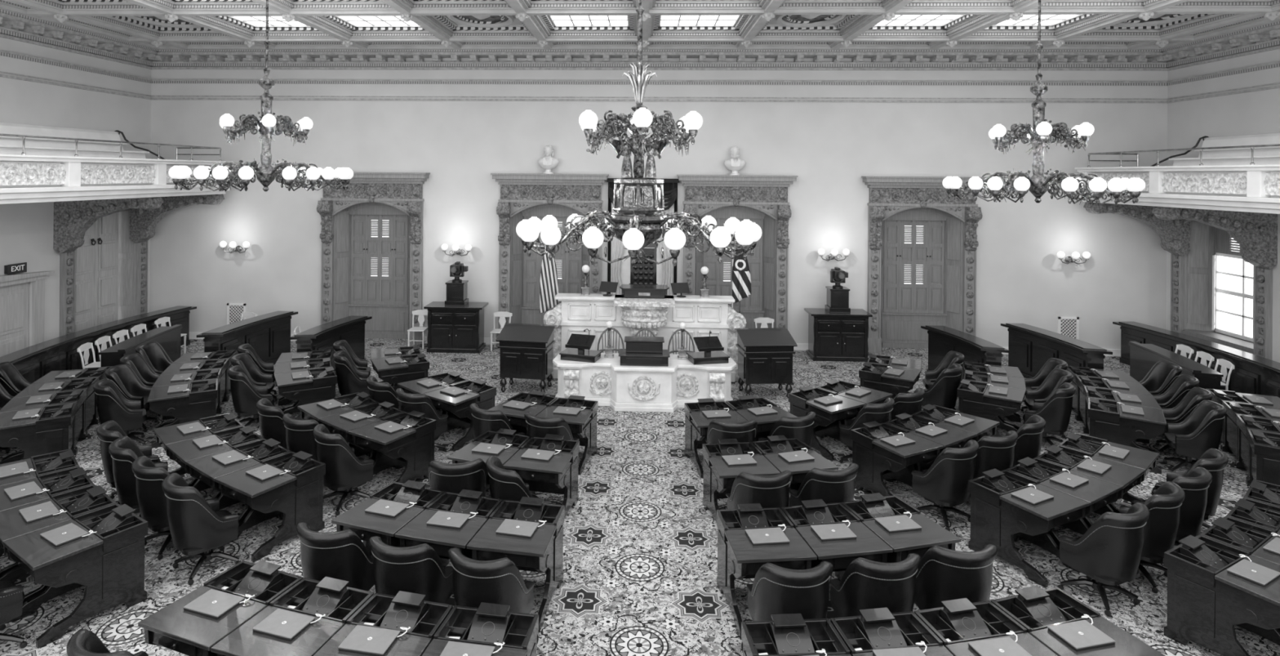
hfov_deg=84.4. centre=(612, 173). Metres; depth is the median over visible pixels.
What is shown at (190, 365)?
laptop
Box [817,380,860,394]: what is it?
tray
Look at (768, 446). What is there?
tray
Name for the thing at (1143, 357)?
wall
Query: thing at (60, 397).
tray
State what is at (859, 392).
laptop
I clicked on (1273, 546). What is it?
laptop
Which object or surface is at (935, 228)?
shutter
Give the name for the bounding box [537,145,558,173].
bust
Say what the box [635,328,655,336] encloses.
chair
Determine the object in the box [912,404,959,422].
tray
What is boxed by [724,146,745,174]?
bust
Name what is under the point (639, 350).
stand
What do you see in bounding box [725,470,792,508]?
swivel armchair
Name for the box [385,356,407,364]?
laptop
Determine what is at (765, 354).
desk
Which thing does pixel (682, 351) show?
globe lamp
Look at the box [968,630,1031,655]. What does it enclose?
laptop
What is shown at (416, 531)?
desk
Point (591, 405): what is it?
tray
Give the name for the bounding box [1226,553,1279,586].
laptop
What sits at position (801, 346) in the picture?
baseboard
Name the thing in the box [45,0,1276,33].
ceiling
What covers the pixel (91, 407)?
desk
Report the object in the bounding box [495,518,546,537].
laptop
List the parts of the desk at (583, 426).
drawer, panel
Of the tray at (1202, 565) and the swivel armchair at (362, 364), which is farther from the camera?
the swivel armchair at (362, 364)
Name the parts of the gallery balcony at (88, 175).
railing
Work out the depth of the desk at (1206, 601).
6.39 m
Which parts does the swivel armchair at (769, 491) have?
nail trim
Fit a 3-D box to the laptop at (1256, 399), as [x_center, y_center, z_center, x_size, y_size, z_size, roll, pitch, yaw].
[10.287,3.590,11.283,0.315,0.044,0.426,0,0,24]
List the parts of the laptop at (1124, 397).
lid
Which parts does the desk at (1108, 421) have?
panel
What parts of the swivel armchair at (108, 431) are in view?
seat frame, seat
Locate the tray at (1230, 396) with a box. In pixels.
[1205,388,1253,404]
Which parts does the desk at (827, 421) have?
panel, panel, drawer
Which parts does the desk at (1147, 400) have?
panel, panel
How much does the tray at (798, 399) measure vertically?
0.135 m
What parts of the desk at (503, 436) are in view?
panel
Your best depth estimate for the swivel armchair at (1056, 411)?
10.96 m
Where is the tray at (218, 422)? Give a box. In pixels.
[199,413,243,434]
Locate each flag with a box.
[539,250,558,312]
[731,246,751,312]
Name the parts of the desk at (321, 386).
panel, panel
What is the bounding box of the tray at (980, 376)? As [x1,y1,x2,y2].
[963,369,988,382]
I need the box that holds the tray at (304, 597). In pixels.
[269,577,373,624]
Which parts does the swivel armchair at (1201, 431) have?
seat, leg, leg, seat frame, nail trim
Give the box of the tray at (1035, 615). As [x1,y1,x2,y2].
[990,586,1100,632]
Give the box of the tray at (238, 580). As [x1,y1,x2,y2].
[203,560,303,605]
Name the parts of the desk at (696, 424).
panel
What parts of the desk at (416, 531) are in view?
panel, drawer, panel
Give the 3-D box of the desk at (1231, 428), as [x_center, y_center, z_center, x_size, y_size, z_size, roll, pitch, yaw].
[9.912,3.956,10.639,0.940,0.845,0.773,0,0,28]
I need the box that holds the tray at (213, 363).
[196,358,228,374]
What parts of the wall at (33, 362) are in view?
panel, panel, panel, panel, panel, panel, panel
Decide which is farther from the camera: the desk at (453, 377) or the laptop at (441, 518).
the desk at (453, 377)
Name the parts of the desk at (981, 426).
panel, panel, drawer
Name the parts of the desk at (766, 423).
panel, drawer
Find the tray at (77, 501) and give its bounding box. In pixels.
[51,484,116,519]
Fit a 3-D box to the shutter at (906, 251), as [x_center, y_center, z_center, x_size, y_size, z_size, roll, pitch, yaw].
[7.401,2.138,17.751,0.365,2.720,0.035,0,0,2]
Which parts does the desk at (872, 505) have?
panel, panel, drawer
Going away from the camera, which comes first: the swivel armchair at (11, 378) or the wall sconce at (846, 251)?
the swivel armchair at (11, 378)
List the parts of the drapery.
panel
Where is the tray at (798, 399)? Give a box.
[788,386,835,408]
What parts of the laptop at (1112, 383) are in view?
lid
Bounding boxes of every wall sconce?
[219,240,249,253]
[440,243,471,256]
[817,248,849,261]
[1056,250,1090,264]
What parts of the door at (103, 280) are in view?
handle, handle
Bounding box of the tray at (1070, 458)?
[1036,444,1092,469]
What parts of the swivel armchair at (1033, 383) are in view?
backrest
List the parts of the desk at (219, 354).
panel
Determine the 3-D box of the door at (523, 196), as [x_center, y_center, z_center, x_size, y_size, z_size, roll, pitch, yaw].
[-1.544,2.138,17.744,2.900,4.300,0.900,0,0,3]
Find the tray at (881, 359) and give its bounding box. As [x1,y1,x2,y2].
[867,354,891,365]
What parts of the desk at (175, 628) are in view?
drawer, panel, panel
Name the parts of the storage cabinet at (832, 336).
door, drawer, door, drawer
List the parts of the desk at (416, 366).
panel, panel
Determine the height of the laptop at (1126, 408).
0.044 m
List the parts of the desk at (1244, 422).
panel, panel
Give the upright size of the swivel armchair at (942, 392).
1.025 m
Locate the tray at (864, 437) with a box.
[850,422,907,448]
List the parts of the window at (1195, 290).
sash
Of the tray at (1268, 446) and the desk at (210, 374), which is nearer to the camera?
the tray at (1268, 446)
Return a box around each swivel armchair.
[0,360,32,395]
[0,382,14,408]
[0,446,10,452]
[0,579,27,648]
[66,628,148,655]
[93,377,146,444]
[96,420,160,504]
[104,363,158,432]
[108,435,172,516]
[120,352,160,416]
[131,455,205,559]
[135,342,173,373]
[161,472,240,584]
[227,364,274,426]
[230,352,275,417]
[236,343,277,400]
[255,397,287,448]
[282,413,319,460]
[296,521,374,591]
[312,423,373,515]
[333,339,371,394]
[333,349,368,395]
[365,375,398,408]
[368,535,453,603]
[395,387,448,451]
[427,457,487,496]
[448,546,535,613]
[470,403,524,438]
[485,454,551,503]
[524,411,579,440]
[705,418,757,443]
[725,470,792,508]
[746,560,833,621]
[758,411,815,446]
[789,462,858,506]
[829,552,920,617]
[839,397,894,462]
[891,387,924,419]
[911,439,979,530]
[914,543,997,609]
[921,363,962,408]
[922,350,964,409]
[973,430,1017,478]
[1013,414,1046,466]
[1020,357,1068,411]
[1022,368,1073,437]
[1022,382,1075,445]
[1057,502,1150,615]
[1119,480,1185,592]
[1131,466,1212,545]
[1138,360,1182,394]
[1151,448,1228,528]
[1152,373,1199,408]
[1155,386,1213,460]
[1162,400,1226,471]
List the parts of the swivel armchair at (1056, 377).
seat, backrest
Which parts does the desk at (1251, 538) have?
panel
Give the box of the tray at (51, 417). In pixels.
[35,402,76,430]
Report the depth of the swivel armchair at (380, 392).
10.99 m
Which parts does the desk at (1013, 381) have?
panel, panel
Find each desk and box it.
[0,389,86,460]
[0,402,76,463]
[0,448,79,485]
[0,466,93,576]
[0,484,116,603]
[3,502,147,648]
[13,377,98,436]
[31,365,113,422]
[137,560,303,655]
[147,378,217,448]
[151,368,222,427]
[153,413,243,486]
[160,358,228,411]
[165,425,263,497]
[172,349,238,399]
[186,437,291,523]
[210,576,373,655]
[214,450,325,561]
[274,357,331,410]
[274,366,337,419]
[275,348,333,399]
[297,391,377,455]
[313,590,453,655]
[319,400,404,467]
[331,480,444,555]
[348,409,436,486]
[370,345,422,386]
[370,352,429,391]
[394,488,502,568]
[397,371,469,427]
[422,601,538,655]
[425,378,496,451]
[447,427,531,491]
[466,496,564,631]
[488,390,557,435]
[495,322,556,392]
[502,433,579,521]
[536,395,598,475]
[619,284,669,298]
[684,397,746,478]
[686,330,729,364]
[702,438,780,524]
[716,502,817,639]
[725,395,797,440]
[734,327,797,398]
[741,613,851,655]
[751,434,838,490]
[780,498,893,580]
[788,385,866,460]
[817,378,892,436]
[830,607,953,655]
[840,492,960,562]
[850,420,944,502]
[858,361,921,398]
[867,353,922,395]
[884,412,976,480]
[912,404,999,470]
[914,597,1057,655]
[956,378,1026,436]
[962,360,1024,417]
[963,369,1026,428]
[968,468,1089,587]
[990,585,1165,655]
[1005,457,1122,546]
[1036,444,1145,527]
[1058,431,1159,512]
[1066,365,1138,418]
[1075,375,1152,431]
[1083,386,1161,452]
[1088,396,1166,474]
[1164,533,1279,655]
[1200,515,1279,631]
[1205,388,1279,449]
[1222,400,1279,466]
[1226,497,1279,533]
[1235,413,1279,483]
[1244,479,1279,506]
[1246,428,1279,485]
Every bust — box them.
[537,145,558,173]
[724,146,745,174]
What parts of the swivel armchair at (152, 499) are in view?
nail trim, leg, seat frame, leg, backrest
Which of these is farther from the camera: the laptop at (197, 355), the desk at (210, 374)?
the laptop at (197, 355)
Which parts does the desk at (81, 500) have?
panel, panel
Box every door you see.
[0,271,54,356]
[58,208,149,336]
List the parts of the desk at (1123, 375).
panel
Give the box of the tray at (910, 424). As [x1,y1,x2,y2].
[884,413,937,431]
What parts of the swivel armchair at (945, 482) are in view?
leg, seat frame, leg, nail trim, leg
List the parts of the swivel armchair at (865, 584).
nail trim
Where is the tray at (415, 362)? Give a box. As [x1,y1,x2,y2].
[401,353,429,371]
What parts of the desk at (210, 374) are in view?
panel, panel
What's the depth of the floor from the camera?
8.05 m
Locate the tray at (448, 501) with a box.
[426,491,502,519]
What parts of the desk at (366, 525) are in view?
drawer, panel, panel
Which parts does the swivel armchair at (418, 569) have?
nail trim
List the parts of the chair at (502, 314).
leg, leg, seat, backrest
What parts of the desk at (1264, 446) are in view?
panel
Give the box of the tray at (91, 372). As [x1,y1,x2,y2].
[74,365,113,380]
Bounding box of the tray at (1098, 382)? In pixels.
[1075,375,1111,393]
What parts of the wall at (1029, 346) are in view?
panel, panel, cap rail, panel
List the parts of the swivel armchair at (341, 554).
nail trim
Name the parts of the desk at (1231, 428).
panel, panel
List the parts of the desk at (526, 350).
leg, leg, leg, leg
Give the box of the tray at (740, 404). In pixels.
[725,396,777,410]
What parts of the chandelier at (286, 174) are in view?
globe, globe, globe, globe, globe, globe, arm, arm, globe, stem, arm, globe, globe, arm, arm, globe, globe, globe, globe, globe, globe, globe, globe, globe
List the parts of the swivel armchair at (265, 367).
backrest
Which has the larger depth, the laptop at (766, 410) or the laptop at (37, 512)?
the laptop at (766, 410)
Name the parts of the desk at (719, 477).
panel, panel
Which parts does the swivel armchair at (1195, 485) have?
leg, seat frame, nail trim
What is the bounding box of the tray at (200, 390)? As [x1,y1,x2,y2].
[189,378,217,401]
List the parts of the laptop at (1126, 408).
lid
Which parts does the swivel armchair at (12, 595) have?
backrest, seat, leg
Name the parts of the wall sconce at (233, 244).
globe, globe, arm, plate, globe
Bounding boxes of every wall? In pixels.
[0,26,151,346]
[0,305,196,382]
[149,57,1168,348]
[196,311,297,364]
[289,315,372,372]
[920,324,1009,383]
[1000,323,1112,377]
[1112,321,1279,397]
[1165,35,1279,362]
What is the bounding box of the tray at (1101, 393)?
[1084,386,1116,404]
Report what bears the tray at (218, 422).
on the desk at (165, 435)
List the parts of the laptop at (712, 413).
lid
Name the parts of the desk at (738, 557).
panel, drawer, panel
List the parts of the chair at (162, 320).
backrest, leg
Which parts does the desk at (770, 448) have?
panel, drawer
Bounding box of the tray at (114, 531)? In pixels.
[73,502,147,551]
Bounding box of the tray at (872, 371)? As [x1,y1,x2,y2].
[858,362,888,381]
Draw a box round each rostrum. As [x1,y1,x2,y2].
[543,293,746,382]
[552,352,736,412]
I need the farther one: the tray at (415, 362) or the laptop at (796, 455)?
the tray at (415, 362)
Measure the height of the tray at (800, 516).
0.135 m
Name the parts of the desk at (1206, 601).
panel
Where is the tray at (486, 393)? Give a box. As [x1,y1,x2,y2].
[450,379,496,401]
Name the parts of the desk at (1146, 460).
panel, panel, drawer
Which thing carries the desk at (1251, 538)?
on the floor
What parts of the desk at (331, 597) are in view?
panel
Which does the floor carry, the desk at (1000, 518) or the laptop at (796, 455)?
the desk at (1000, 518)
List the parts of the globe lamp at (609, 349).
stem, globe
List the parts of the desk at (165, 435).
drawer, panel, panel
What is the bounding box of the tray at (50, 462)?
[31,448,79,477]
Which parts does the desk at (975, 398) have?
panel, panel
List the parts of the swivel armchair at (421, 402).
nail trim, leg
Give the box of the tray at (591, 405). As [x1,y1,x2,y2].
[548,397,598,417]
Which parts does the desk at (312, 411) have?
drawer, panel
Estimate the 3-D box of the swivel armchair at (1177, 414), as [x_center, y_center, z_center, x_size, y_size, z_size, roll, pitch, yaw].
[8.907,3.855,10.990,0.693,1.025,0.669,0,0,35]
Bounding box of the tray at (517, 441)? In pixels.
[471,430,531,449]
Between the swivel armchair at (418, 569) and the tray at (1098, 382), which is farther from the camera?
the tray at (1098, 382)
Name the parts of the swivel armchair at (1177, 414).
leg, leg, backrest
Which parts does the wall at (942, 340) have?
panel, cap rail, panel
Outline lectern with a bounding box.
[559,328,602,362]
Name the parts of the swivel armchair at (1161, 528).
leg, seat frame, backrest, leg, nail trim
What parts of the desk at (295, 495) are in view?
drawer, panel, panel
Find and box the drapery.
[606,177,679,294]
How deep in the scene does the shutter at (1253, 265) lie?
14.68 m
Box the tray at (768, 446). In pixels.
[751,437,813,455]
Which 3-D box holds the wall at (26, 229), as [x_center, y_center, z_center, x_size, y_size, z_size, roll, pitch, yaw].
[-12.600,0.226,8.357,0.600,7.950,19.600,0,0,3]
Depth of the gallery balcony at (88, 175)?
14.48 m
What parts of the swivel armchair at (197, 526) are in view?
leg, leg, nail trim, backrest, seat frame, leg, leg, seat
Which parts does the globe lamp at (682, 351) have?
stem, globe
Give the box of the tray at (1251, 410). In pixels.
[1222,400,1270,422]
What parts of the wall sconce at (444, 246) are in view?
globe, globe, arm, globe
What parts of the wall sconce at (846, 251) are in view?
globe, arm, globe, globe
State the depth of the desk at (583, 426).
10.54 m
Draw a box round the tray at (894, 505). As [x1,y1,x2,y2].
[840,494,920,522]
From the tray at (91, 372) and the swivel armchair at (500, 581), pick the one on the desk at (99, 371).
the tray at (91, 372)
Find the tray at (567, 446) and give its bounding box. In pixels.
[520,435,579,462]
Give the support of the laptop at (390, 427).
on the desk at (412, 447)
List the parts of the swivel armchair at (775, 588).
nail trim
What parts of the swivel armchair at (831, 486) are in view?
nail trim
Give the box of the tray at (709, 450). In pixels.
[702,441,762,466]
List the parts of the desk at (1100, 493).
panel, panel, drawer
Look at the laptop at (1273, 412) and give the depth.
10.62 m
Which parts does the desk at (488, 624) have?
panel, panel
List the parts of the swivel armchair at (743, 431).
nail trim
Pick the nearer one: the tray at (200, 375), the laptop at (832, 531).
the laptop at (832, 531)
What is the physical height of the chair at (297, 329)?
0.875 m
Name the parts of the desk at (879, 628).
panel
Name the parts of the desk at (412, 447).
drawer, panel, panel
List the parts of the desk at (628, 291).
name plate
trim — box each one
[0,8,1279,102]
[53,11,1279,47]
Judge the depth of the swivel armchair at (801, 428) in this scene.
9.56 m
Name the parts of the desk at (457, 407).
drawer, panel, panel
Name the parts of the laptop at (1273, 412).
lid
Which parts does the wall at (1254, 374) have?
panel, panel, panel, cap rail, panel, panel, panel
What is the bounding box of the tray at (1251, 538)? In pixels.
[1200,515,1275,554]
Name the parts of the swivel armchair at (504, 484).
nail trim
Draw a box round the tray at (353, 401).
[333,391,377,408]
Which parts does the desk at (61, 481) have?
panel, panel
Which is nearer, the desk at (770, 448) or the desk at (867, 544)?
the desk at (867, 544)
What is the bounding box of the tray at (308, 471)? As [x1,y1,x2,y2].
[262,451,325,486]
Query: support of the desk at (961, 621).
on the floor
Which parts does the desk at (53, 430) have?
panel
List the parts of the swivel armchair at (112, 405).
leg, leg, seat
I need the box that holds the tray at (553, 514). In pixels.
[488,499,564,536]
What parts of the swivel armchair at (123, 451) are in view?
seat frame, leg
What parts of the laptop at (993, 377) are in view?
lid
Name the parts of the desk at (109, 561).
drawer, panel, panel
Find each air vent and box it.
[226,302,245,324]
[1057,316,1079,339]
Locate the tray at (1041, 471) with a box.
[1005,457,1069,483]
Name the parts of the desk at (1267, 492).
panel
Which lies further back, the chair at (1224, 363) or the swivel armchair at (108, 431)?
the chair at (1224, 363)
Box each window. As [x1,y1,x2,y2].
[230,15,308,26]
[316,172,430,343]
[337,15,417,26]
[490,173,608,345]
[551,14,627,25]
[660,14,739,25]
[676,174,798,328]
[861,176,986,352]
[876,14,959,25]
[994,13,1080,25]
[1170,219,1272,359]
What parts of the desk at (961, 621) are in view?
panel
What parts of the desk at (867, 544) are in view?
panel, drawer, panel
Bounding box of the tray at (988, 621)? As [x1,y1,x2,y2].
[914,600,1026,646]
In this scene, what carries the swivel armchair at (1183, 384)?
on the floor
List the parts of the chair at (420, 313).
leg, seat, backrest, leg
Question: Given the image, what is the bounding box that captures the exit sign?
[4,262,26,274]
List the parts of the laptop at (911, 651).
lid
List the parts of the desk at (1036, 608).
panel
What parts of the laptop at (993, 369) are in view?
lid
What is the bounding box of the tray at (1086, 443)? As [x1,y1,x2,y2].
[1058,432,1107,455]
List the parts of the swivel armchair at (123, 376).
backrest, seat, leg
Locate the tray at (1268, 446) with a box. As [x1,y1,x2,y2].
[1247,428,1279,458]
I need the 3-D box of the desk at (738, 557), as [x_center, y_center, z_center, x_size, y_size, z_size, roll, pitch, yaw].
[1.479,3.889,6.975,0.760,0.845,0.940,0,0,-5]
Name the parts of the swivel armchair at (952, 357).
seat, backrest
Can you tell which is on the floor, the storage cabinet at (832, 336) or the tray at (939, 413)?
the storage cabinet at (832, 336)
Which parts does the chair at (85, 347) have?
seat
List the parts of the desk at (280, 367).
panel, panel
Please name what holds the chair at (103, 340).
on the floor
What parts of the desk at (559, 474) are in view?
panel, drawer, panel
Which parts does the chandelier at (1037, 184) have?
globe, globe, globe, globe, globe, globe, arm, arm, globe, arm, stem, arm, globe, arm, arm, globe, globe, globe, globe, globe, globe, globe, globe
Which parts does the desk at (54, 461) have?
panel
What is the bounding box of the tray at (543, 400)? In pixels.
[507,391,557,406]
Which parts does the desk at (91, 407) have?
panel, panel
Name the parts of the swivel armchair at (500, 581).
nail trim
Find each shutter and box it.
[351,214,365,303]
[364,214,380,304]
[379,214,394,304]
[393,214,408,304]
[524,216,538,306]
[537,216,544,306]
[554,216,567,306]
[566,216,582,293]
[703,217,718,295]
[717,217,733,306]
[732,218,747,310]
[746,218,762,310]
[883,219,898,312]
[898,220,914,312]
[913,220,928,312]
[928,220,943,313]
[1212,253,1215,329]
[1214,226,1227,253]
[1227,233,1241,255]
[1253,265,1253,342]
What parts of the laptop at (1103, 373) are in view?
lid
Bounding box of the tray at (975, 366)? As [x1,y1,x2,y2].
[962,361,987,373]
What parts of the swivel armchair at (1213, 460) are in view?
seat, leg, seat frame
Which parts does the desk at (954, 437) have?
panel, panel, drawer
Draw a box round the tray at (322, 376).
[308,366,337,386]
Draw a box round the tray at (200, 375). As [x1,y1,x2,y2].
[191,368,222,384]
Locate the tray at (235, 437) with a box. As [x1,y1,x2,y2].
[213,425,263,448]
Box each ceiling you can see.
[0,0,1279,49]
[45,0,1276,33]
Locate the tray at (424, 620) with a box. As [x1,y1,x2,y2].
[346,592,453,639]
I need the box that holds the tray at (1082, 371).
[1066,365,1101,382]
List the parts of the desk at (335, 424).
drawer, panel, panel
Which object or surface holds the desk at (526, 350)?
on the floor
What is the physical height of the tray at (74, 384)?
0.135 m
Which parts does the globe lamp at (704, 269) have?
stem, globe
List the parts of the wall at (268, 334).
panel, cap rail, panel, panel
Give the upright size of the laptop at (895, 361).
0.044 m
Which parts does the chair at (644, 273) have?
backrest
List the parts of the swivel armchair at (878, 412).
leg, nail trim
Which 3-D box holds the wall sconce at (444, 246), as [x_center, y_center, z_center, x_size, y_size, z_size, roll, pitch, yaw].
[-3.881,1.893,17.604,0.770,0.317,0.363,0,0,3]
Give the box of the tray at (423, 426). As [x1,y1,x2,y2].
[382,411,436,437]
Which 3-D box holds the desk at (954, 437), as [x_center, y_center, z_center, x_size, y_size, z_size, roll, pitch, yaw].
[4.431,3.913,9.873,0.755,0.845,0.940,0,0,-34]
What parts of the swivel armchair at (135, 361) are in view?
backrest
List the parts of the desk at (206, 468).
drawer, panel, panel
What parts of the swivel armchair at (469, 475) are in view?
nail trim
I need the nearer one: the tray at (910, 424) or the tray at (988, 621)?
the tray at (988, 621)
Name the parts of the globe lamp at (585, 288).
stem, globe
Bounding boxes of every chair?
[77,342,100,368]
[94,335,111,359]
[112,328,129,343]
[130,323,146,336]
[154,316,186,353]
[240,311,257,319]
[293,325,301,340]
[407,309,427,348]
[490,311,512,351]
[596,327,624,352]
[628,241,657,284]
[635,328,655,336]
[667,328,695,354]
[754,317,773,328]
[1174,343,1194,358]
[1194,351,1214,367]
[1214,358,1234,390]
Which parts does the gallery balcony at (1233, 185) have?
railing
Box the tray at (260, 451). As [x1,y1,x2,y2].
[233,438,291,462]
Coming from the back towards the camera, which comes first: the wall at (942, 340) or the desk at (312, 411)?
the wall at (942, 340)
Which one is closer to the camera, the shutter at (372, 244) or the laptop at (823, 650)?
the laptop at (823, 650)
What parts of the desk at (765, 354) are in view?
leg, leg, leg, leg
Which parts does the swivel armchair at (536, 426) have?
nail trim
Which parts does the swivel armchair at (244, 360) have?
backrest, seat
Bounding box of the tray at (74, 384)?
[57,377,98,396]
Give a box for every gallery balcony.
[0,122,233,253]
[1074,133,1279,269]
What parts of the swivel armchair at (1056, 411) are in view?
leg, nail trim, seat frame, leg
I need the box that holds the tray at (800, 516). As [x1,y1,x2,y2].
[780,502,860,528]
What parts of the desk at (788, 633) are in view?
panel, panel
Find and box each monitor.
[599,280,617,296]
[671,282,689,297]
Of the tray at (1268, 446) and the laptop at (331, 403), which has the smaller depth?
the tray at (1268, 446)
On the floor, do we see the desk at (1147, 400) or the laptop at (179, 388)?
the desk at (1147, 400)
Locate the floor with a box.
[0,337,1279,655]
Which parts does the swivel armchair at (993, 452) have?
nail trim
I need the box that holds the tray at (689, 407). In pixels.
[684,400,734,420]
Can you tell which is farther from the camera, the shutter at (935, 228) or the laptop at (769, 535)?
the shutter at (935, 228)
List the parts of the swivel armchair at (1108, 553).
leg, nail trim, leg, seat frame, backrest, leg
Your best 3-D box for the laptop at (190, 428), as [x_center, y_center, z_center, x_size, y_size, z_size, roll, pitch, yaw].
[-5.715,3.464,9.636,0.426,0.044,0.315,0,0,45]
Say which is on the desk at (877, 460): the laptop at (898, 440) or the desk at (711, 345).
the laptop at (898, 440)
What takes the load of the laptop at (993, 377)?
on the desk at (1013, 381)
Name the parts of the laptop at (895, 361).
lid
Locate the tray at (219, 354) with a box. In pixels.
[206,349,238,365]
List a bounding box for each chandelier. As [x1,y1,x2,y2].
[168,0,353,191]
[515,0,761,266]
[942,0,1145,204]
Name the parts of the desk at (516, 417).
drawer, panel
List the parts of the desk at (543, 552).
panel, drawer, panel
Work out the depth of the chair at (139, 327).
15.66 m
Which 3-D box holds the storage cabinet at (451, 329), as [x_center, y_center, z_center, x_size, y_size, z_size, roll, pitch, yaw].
[-3.784,3.720,17.160,1.400,1.100,0.720,0,0,3]
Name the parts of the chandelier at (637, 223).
globe, globe, globe, globe, globe, globe, globe, globe, globe, arm, arm, globe, globe, globe, arm, stem, arm, globe, arm, globe, arm, globe, globe, globe, globe, globe, globe, globe, globe, globe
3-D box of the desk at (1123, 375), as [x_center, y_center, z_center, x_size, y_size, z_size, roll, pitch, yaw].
[8.811,3.947,12.719,0.940,0.845,0.760,0,0,19]
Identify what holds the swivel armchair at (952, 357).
on the floor
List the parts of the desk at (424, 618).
panel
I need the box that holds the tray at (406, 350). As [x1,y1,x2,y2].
[399,346,422,356]
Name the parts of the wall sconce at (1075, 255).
globe, plate, arm, globe, globe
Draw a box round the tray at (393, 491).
[369,481,444,509]
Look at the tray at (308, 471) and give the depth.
8.48 m
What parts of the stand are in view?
drawer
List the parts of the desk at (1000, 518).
panel, panel, drawer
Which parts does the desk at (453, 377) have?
drawer, panel, panel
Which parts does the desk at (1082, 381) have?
panel, panel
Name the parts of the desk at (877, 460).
panel, panel, drawer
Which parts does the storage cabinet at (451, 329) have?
drawer, door, drawer, door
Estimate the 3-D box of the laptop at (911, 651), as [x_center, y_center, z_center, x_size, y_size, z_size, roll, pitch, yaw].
[2.150,3.526,5.141,0.426,0.044,0.315,0,0,-6]
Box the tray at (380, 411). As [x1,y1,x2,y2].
[355,401,404,419]
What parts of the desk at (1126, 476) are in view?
panel, panel, drawer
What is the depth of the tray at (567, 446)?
9.20 m
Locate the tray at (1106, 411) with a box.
[1088,396,1119,422]
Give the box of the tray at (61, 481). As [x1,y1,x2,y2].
[37,466,93,497]
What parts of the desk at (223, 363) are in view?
panel, panel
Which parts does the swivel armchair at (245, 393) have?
nail trim, leg, seat frame, leg, seat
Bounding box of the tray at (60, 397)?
[45,389,86,410]
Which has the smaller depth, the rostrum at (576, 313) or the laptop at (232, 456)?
the laptop at (232, 456)
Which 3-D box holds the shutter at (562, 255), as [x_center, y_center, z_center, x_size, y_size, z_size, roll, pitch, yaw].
[-1.338,2.070,18.132,0.365,2.720,0.035,0,0,2]
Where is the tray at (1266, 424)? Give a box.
[1235,413,1279,437]
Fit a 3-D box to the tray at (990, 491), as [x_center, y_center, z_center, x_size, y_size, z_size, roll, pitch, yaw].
[4.519,3.618,8.158,0.714,0.135,0.387,0,0,-27]
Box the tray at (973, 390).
[956,379,988,400]
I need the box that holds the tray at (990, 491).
[968,469,1038,506]
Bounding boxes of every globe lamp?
[581,264,590,295]
[604,320,613,357]
[677,321,687,359]
[699,266,709,297]
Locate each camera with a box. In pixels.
[444,261,468,306]
[824,266,850,313]
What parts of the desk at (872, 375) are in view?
panel, panel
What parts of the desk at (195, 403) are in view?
panel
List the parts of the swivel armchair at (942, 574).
nail trim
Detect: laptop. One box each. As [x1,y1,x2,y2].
[0,461,35,478]
[4,480,49,500]
[12,408,40,419]
[18,500,66,523]
[25,393,52,404]
[38,381,64,391]
[40,522,97,546]
[54,369,81,378]
[167,383,190,393]
[170,373,191,381]
[176,421,211,434]
[179,361,199,369]
[183,588,254,618]
[190,351,211,358]
[192,434,228,448]
[211,449,253,465]
[245,463,290,480]
[252,608,324,640]
[290,360,310,368]
[291,351,309,359]
[291,370,311,379]
[316,399,346,409]
[337,624,410,655]
[339,409,375,422]
[364,498,416,517]
[374,421,412,433]
[384,348,400,355]
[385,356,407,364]
[416,378,444,387]
[426,510,477,528]
[440,386,470,395]
[440,640,505,655]
[471,442,511,454]
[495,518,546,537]
[502,400,537,409]
[520,448,561,461]
[552,405,586,415]
[702,407,731,417]
[721,451,756,466]
[745,524,789,545]
[747,404,777,415]
[777,447,814,462]
[806,648,826,655]
[810,519,857,540]
[813,393,842,404]
[844,385,871,396]
[872,640,927,655]
[874,511,921,532]
[880,431,915,446]
[884,365,904,375]
[890,355,907,364]
[915,422,947,436]
[944,412,974,426]
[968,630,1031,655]
[985,364,1006,373]
[986,373,1008,382]
[986,383,1008,395]
[1010,483,1053,504]
[1047,613,1115,650]
[1048,468,1088,488]
[1076,455,1111,474]
[1090,368,1119,377]
[1098,441,1129,459]
[1102,377,1129,388]
[1112,391,1141,402]
[1116,401,1144,415]
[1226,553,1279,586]
[1237,392,1273,404]
[1256,405,1279,417]
[1262,532,1279,555]
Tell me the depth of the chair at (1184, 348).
14.49 m
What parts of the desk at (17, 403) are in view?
panel, panel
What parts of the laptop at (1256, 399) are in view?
lid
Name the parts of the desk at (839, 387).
panel, panel, drawer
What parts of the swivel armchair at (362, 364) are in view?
backrest, seat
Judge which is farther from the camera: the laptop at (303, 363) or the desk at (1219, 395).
the laptop at (303, 363)
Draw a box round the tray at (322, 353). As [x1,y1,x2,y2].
[308,349,333,361]
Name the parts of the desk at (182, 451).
drawer, panel, panel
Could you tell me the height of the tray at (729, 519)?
0.135 m
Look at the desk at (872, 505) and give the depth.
7.07 m
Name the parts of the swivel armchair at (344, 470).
leg, nail trim, leg, backrest, seat frame, leg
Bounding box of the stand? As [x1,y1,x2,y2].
[618,336,670,366]
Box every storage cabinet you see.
[423,301,488,353]
[804,307,872,361]
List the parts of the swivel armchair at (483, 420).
nail trim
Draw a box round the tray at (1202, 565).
[1164,533,1249,587]
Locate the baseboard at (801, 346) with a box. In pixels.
[189,332,1120,355]
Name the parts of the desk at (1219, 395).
panel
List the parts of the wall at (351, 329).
panel, cap rail, panel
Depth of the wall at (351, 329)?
14.90 m
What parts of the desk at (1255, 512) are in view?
panel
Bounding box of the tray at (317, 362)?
[308,357,331,368]
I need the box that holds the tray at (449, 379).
[427,372,469,386]
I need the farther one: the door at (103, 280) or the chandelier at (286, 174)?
the door at (103, 280)
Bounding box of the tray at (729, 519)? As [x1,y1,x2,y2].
[716,506,793,541]

